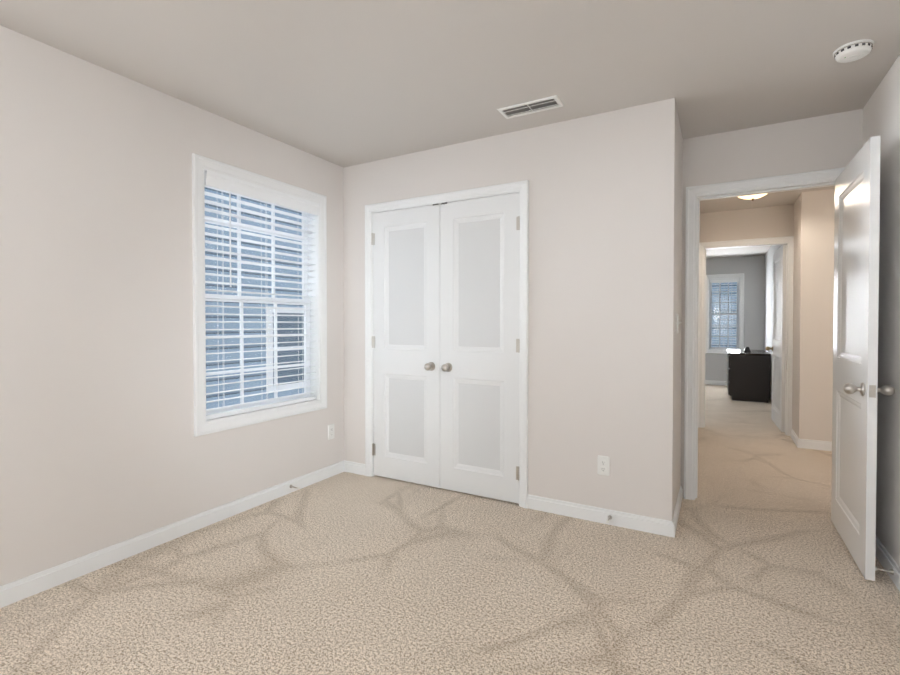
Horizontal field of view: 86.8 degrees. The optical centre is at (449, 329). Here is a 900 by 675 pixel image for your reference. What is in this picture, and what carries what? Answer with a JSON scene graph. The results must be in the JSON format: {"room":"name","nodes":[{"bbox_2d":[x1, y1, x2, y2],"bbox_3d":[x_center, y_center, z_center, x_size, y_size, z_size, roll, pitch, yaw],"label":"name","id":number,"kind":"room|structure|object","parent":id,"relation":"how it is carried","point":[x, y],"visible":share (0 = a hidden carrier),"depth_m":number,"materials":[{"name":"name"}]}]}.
{"room":"empty bedroom","nodes":[
{"label":"empty bedroom","id":0,"kind":"room"},
{"bbox_2d":[0,25,343,585],"bbox_3d":[-1.744,-0.059,2.413,0.160,2.440,4.947,0,1,29],"label":"wall","id":1,"kind":"structure","parent":0,"point":[102,446],"depth_m":2.35,"materials":[{"name":"paint"}]},
{"bbox_2d":[0,460,347,607],"bbox_3d":[-1.838,1.123,2.085,0.014,0.086,4.033,0,1,29],"label":"baseboard","id":2,"kind":"structure","parent":1,"relation":"attached to","point":[27,586],"depth_m":2.50,"materials":[{"name":"white wood"}]},
{"bbox_2d":[192,153,326,436],"bbox_3d":[-1.263,-0.201,3.214,0.151,1.619,1.055,0,1,29],"label":"window","id":3,"kind":"structure","parent":1,"relation":"in","point":[200,166],"depth_m":3.18,"materials":[{"name":"white wood"}]},
{"bbox_2d":[204,170,319,419],"bbox_3d":[-1.233,-0.202,3.197,0.100,1.465,0.903,0,1,29],"label":"window blinds","id":4,"kind":"object","parent":3,"relation":"attached to","point":[229,185],"visible":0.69,"depth_m":3.14,"materials":[{"name":"white plastic"}]},
{"bbox_2d":[328,424,333,439],"bbox_3d":[-0.924,0.796,3.709,0.009,0.115,0.070,0,1,29],"label":"outlet","id":5,"kind":"object","parent":1,"relation":"attached to","point":[330,431],"visible":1,"depth_m":3.70,"materials":[{"name":"white plastic"}]},
{"bbox_2d":[0,384,899,674],"bbox_3d":[2.015,1.186,4.287,4.890,0.100,11.870,0,1,29],"label":"floor","id":6,"kind":"structure","parent":0,"point":[750,568],"depth_m":2.12,"materials":[{"name":"carpet"}]},
{"bbox_2d":[725,349,770,402],"bbox_3d":[4.808,0.721,7.729,0.568,0.735,1.220,0,1,29],"label":"dresser","id":7,"kind":"object","parent":6,"relation":"on","point":[748,376],"visible":0.98,"depth_m":7.22,"materials":[{"name":"black wood"}]},
{"bbox_2d":[0,0,899,258],"bbox_3d":[2.015,-1.364,4.251,4.890,0.120,11.870,0,1,29],"label":"ceiling","id":8,"kind":"structure","parent":0,"point":[344,83],"depth_m":2.25,"materials":[{"name":"paint"}]},
{"bbox_2d":[497,95,563,118],"bbox_3d":[0.463,-1.276,2.748,0.354,0.019,0.145,0,1,29],"label":"ceiling vent","id":9,"kind":"object","parent":8,"relation":"in","point":[534,106],"visible":1,"depth_m":2.74,"materials":[{"name":"white plastic"}]},
{"bbox_2d":[739,193,767,200],"bbox_3d":[2.796,-1.246,4.393,0.300,0.120,0.300,0,1,29],"label":"light","id":10,"kind":"object","parent":8,"relation":"attached to","point":[752,197],"visible":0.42,"depth_m":4.36,"materials":[{"name":"white glass"}]},
{"bbox_2d":[833,39,873,62],"bbox_3d":[1.829,-1.255,2.159,0.144,0.041,0.144,0,1,29],"label":"smoke detector","id":11,"kind":"object","parent":8,"relation":"attached to","point":[853,51],"visible":1,"depth_m":2.13,"materials":[{"name":"white plastic"}]},
{"bbox_2d":[343,98,675,520],"bbox_3d":[0.221,-0.071,3.286,2.408,2.440,0.110,0,1,29],"label":"wall","id":12,"kind":"structure","parent":0,"point":[601,318],"depth_m":2.88,"materials":[{"name":"paint"}]},
{"bbox_2d":[371,204,439,487],"bbox_3d":[-0.352,0.119,3.529,0.616,2.030,0.111,0,1,29],"label":"closet door","id":13,"kind":"structure","parent":12,"relation":"in","point":[405,243],"depth_m":3.54,"materials":[{"name":"white wood"}]},
{"bbox_2d":[365,180,528,508],"bbox_3d":[-0.052,0.094,3.430,1.329,2.107,0.131,0,1,29],"label":"trim","id":14,"kind":"structure","parent":12,"relation":"attached to","point":[522,187],"depth_m":3.17,"materials":[{"name":"white wood"}]},
{"bbox_2d":[440,192,519,503],"bbox_3d":[0.188,0.123,3.225,0.616,2.030,0.111,0,1,29],"label":"closet door","id":15,"kind":"structure","parent":12,"relation":"in","point":[479,333],"depth_m":3.25,"materials":[{"name":"white wood"}]},
{"bbox_2d":[527,494,677,537],"bbox_3d":[0.877,1.112,2.862,0.861,0.086,0.014,0,1,29],"label":"baseboard","id":16,"kind":"structure","parent":12,"relation":"attached to","point":[663,527],"depth_m":2.83,"materials":[{"name":"white wood"}]},
{"bbox_2d":[597,455,609,475],"bbox_3d":[0.915,0.812,2.839,0.070,0.115,0.009,0,1,29],"label":"outlet","id":17,"kind":"object","parent":12,"relation":"attached to","point":[603,465],"visible":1,"depth_m":2.84,"materials":[{"name":"white plastic"}]},
{"bbox_2d":[674,107,682,509],"bbox_3d":[1.390,-0.067,3.020,0.110,2.440,0.574,0,1,29],"label":"wall","id":18,"kind":"structure","parent":0,"point":[678,311],"depth_m":2.96,"materials":[{"name":"paint"}]},
{"bbox_2d":[672,486,681,519],"bbox_3d":[1.416,1.111,2.956,0.014,0.086,0.647,0,1,29],"label":"baseboard","id":19,"kind":"structure","parent":18,"relation":"attached to","point":[679,500],"depth_m":2.95,"materials":[{"name":"white wood"}]},
{"bbox_2d":[677,314,680,332],"bbox_3d":[1.399,-0.035,2.901,0.024,0.115,0.070,0,1,29],"label":"light switch","id":20,"kind":"object","parent":18,"relation":"attached to","point":[678,322],"visible":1,"depth_m":2.90,"materials":[{"name":"white plastic"}]},
{"bbox_2d":[705,255,764,380],"bbox_3d":[4.544,-0.157,9.564,3.200,2.440,0.160,0,1,29],"label":"wall","id":21,"kind":"structure","parent":0,"point":[752,268],"depth_m":8.89,"materials":[{"name":"paint"}]},
{"bbox_2d":[705,380,726,385],"bbox_3d":[4.502,1.020,9.504,2.880,0.086,0.014,0,1,29],"label":"baseboard","id":22,"kind":"structure","parent":21,"relation":"attached to","point":[713,382],"depth_m":9.15,"materials":[{"name":"white wood"}]},
{"bbox_2d":[705,273,743,353],"bbox_3d":[5.259,-0.297,9.130,0.648,1.518,0.151,0,1,29],"label":"window","id":23,"kind":"structure","parent":21,"relation":"in","point":[741,313],"depth_m":9.13,"materials":[{"name":"white"}]},
{"bbox_2d":[709,277,739,349],"bbox_3d":[5.243,-0.297,9.101,0.496,1.364,0.100,0,1,29],"label":"window blinds","id":24,"kind":"object","parent":23,"relation":"attached to","point":[722,280],"visible":0.98,"depth_m":9.10,"materials":[{"name":"white plastic"}]},
{"bbox_2d":[699,204,793,242],"bbox_3d":[2.452,-0.104,5.727,3.080,2.440,0.120,0,1,29],"label":"wall","id":25,"kind":"structure","parent":0,"point":[764,222],"depth_m":5.20,"materials":[{"name":"paint"}]},
{"bbox_2d":[698,236,793,435],"bbox_3d":[3.263,0.068,5.273,0.914,2.107,0.162,0,1,29],"label":"door frame","id":26,"kind":"structure","parent":25,"relation":"attached to","point":[784,240],"depth_m":5.16,"materials":[{"name":"white wood"}]},
{"bbox_2d":[680,109,862,497],"bbox_3d":[1.022,-0.075,3.626,3.470,2.440,0.120,0,1,29],"label":"wall","id":27,"kind":"structure","parent":0,"point":[828,141],"depth_m":3.00,"materials":[{"name":"paint"}]},
{"bbox_2d":[684,167,845,499],"bbox_3d":[2.020,0.098,3.066,0.902,2.109,0.162,0,1,29],"label":"door frame","id":28,"kind":"structure","parent":27,"relation":"attached to","point":[695,195],"depth_m":3.20,"materials":[{"name":"white wood"}]},
{"bbox_2d":[831,136,894,580],"bbox_3d":[2.120,0.133,2.508,0.187,2.030,0.781,0,1,29],"label":"bedroom door","id":29,"kind":"structure","parent":28,"relation":"in","point":[856,389],"depth_m":2.38,"materials":[{"name":"white wood"}]},
{"bbox_2d":[764,245,781,392],"bbox_3d":[4.809,-0.121,6.896,0.120,2.440,4.230,0,1,29],"label":"wall","id":30,"kind":"structure","parent":0,"point":[768,295],"depth_m":7.97,"materials":[{"name":"paint"}]},
{"bbox_2d":[765,244,786,431],"bbox_3d":[3.791,0.092,5.485,0.187,2.030,0.791,0,1,27],"label":"door","id":31,"kind":"structure","parent":30,"relation":"in","point":[778,348],"depth_m":5.42,"materials":[{"name":"white wood"}]},
{"bbox_2d":[792,196,799,434],"bbox_3d":[3.559,-0.092,4.800,0.120,2.440,0.410,0,1,29],"label":"wall","id":32,"kind":"structure","parent":0,"point":[795,318],"depth_m":4.81,"materials":[{"name":"paint"}]},
{"bbox_2d":[791,429,796,444],"bbox_3d":[3.453,1.086,4.764,0.014,0.086,0.455,0,1,29],"label":"baseboard","id":33,"kind":"structure","parent":32,"relation":"attached to","point":[793,435],"depth_m":4.80,"materials":[{"name":"white wood"}]},
{"bbox_2d":[797,189,834,441],"bbox_3d":[3.996,-0.084,4.250,1.420,2.440,0.120,0,1,29],"label":"wall","id":34,"kind":"structure","parent":0,"point":[816,304],"depth_m":4.49,"materials":[{"name":"paint"}]},
{"bbox_2d":[796,436,831,450],"bbox_3d":[3.896,1.093,4.245,1.294,0.086,0.014,0,1,29],"label":"baseboard","id":35,"kind":"structure","parent":34,"relation":"attached to","point":[800,443],"depth_m":4.50,"materials":[{"name":"white wood"}]},
{"bbox_2d":[863,55,899,566],"bbox_3d":[1.268,-0.034,0.649,0.120,2.440,4.827,0,1,29],"label":"wall","id":36,"kind":"structure","parent":0,"point":[881,113],"depth_m":2.32,"materials":[{"name":"paint"}]},
{"bbox_2d":[875,536,899,590],"bbox_3d":[1.231,1.142,0.737,0.014,0.086,4.697,0,1,29],"label":"baseboard","id":37,"kind":"structure","parent":36,"relation":"attached to","point":[886,560],"depth_m":2.27,"materials":[{"name":"white wood"}]},
{"bbox_2d":[875,567,893,574],"bbox_3d":[2.015,1.119,2.214,0.070,0.025,0.025,0,1,29],"label":"door stop","id":38,"kind":"object","parent":37,"relation":"attached to","point":[891,571],"visible":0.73,"depth_m":2.21,"materials":[{"name":"grey metal"}]},
{"label":"outside","id":39,"kind":"structure","parent":0,"visible":0},
{"bbox_2d":[205,187,303,408],"bbox_3d":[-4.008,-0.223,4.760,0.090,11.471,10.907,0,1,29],"label":"window glass","id":40,"kind":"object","parent":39,"point":[221,364],"depth_m":6.82,"materials":[{"name":"blue"}]},
{"bbox_2d":[711,282,736,347],"bbox_3d":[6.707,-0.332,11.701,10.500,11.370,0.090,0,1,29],"label":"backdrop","id":41,"kind":"structure","parent":39,"point":[733,343],"depth_m":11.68,"materials":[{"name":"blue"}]}
]}

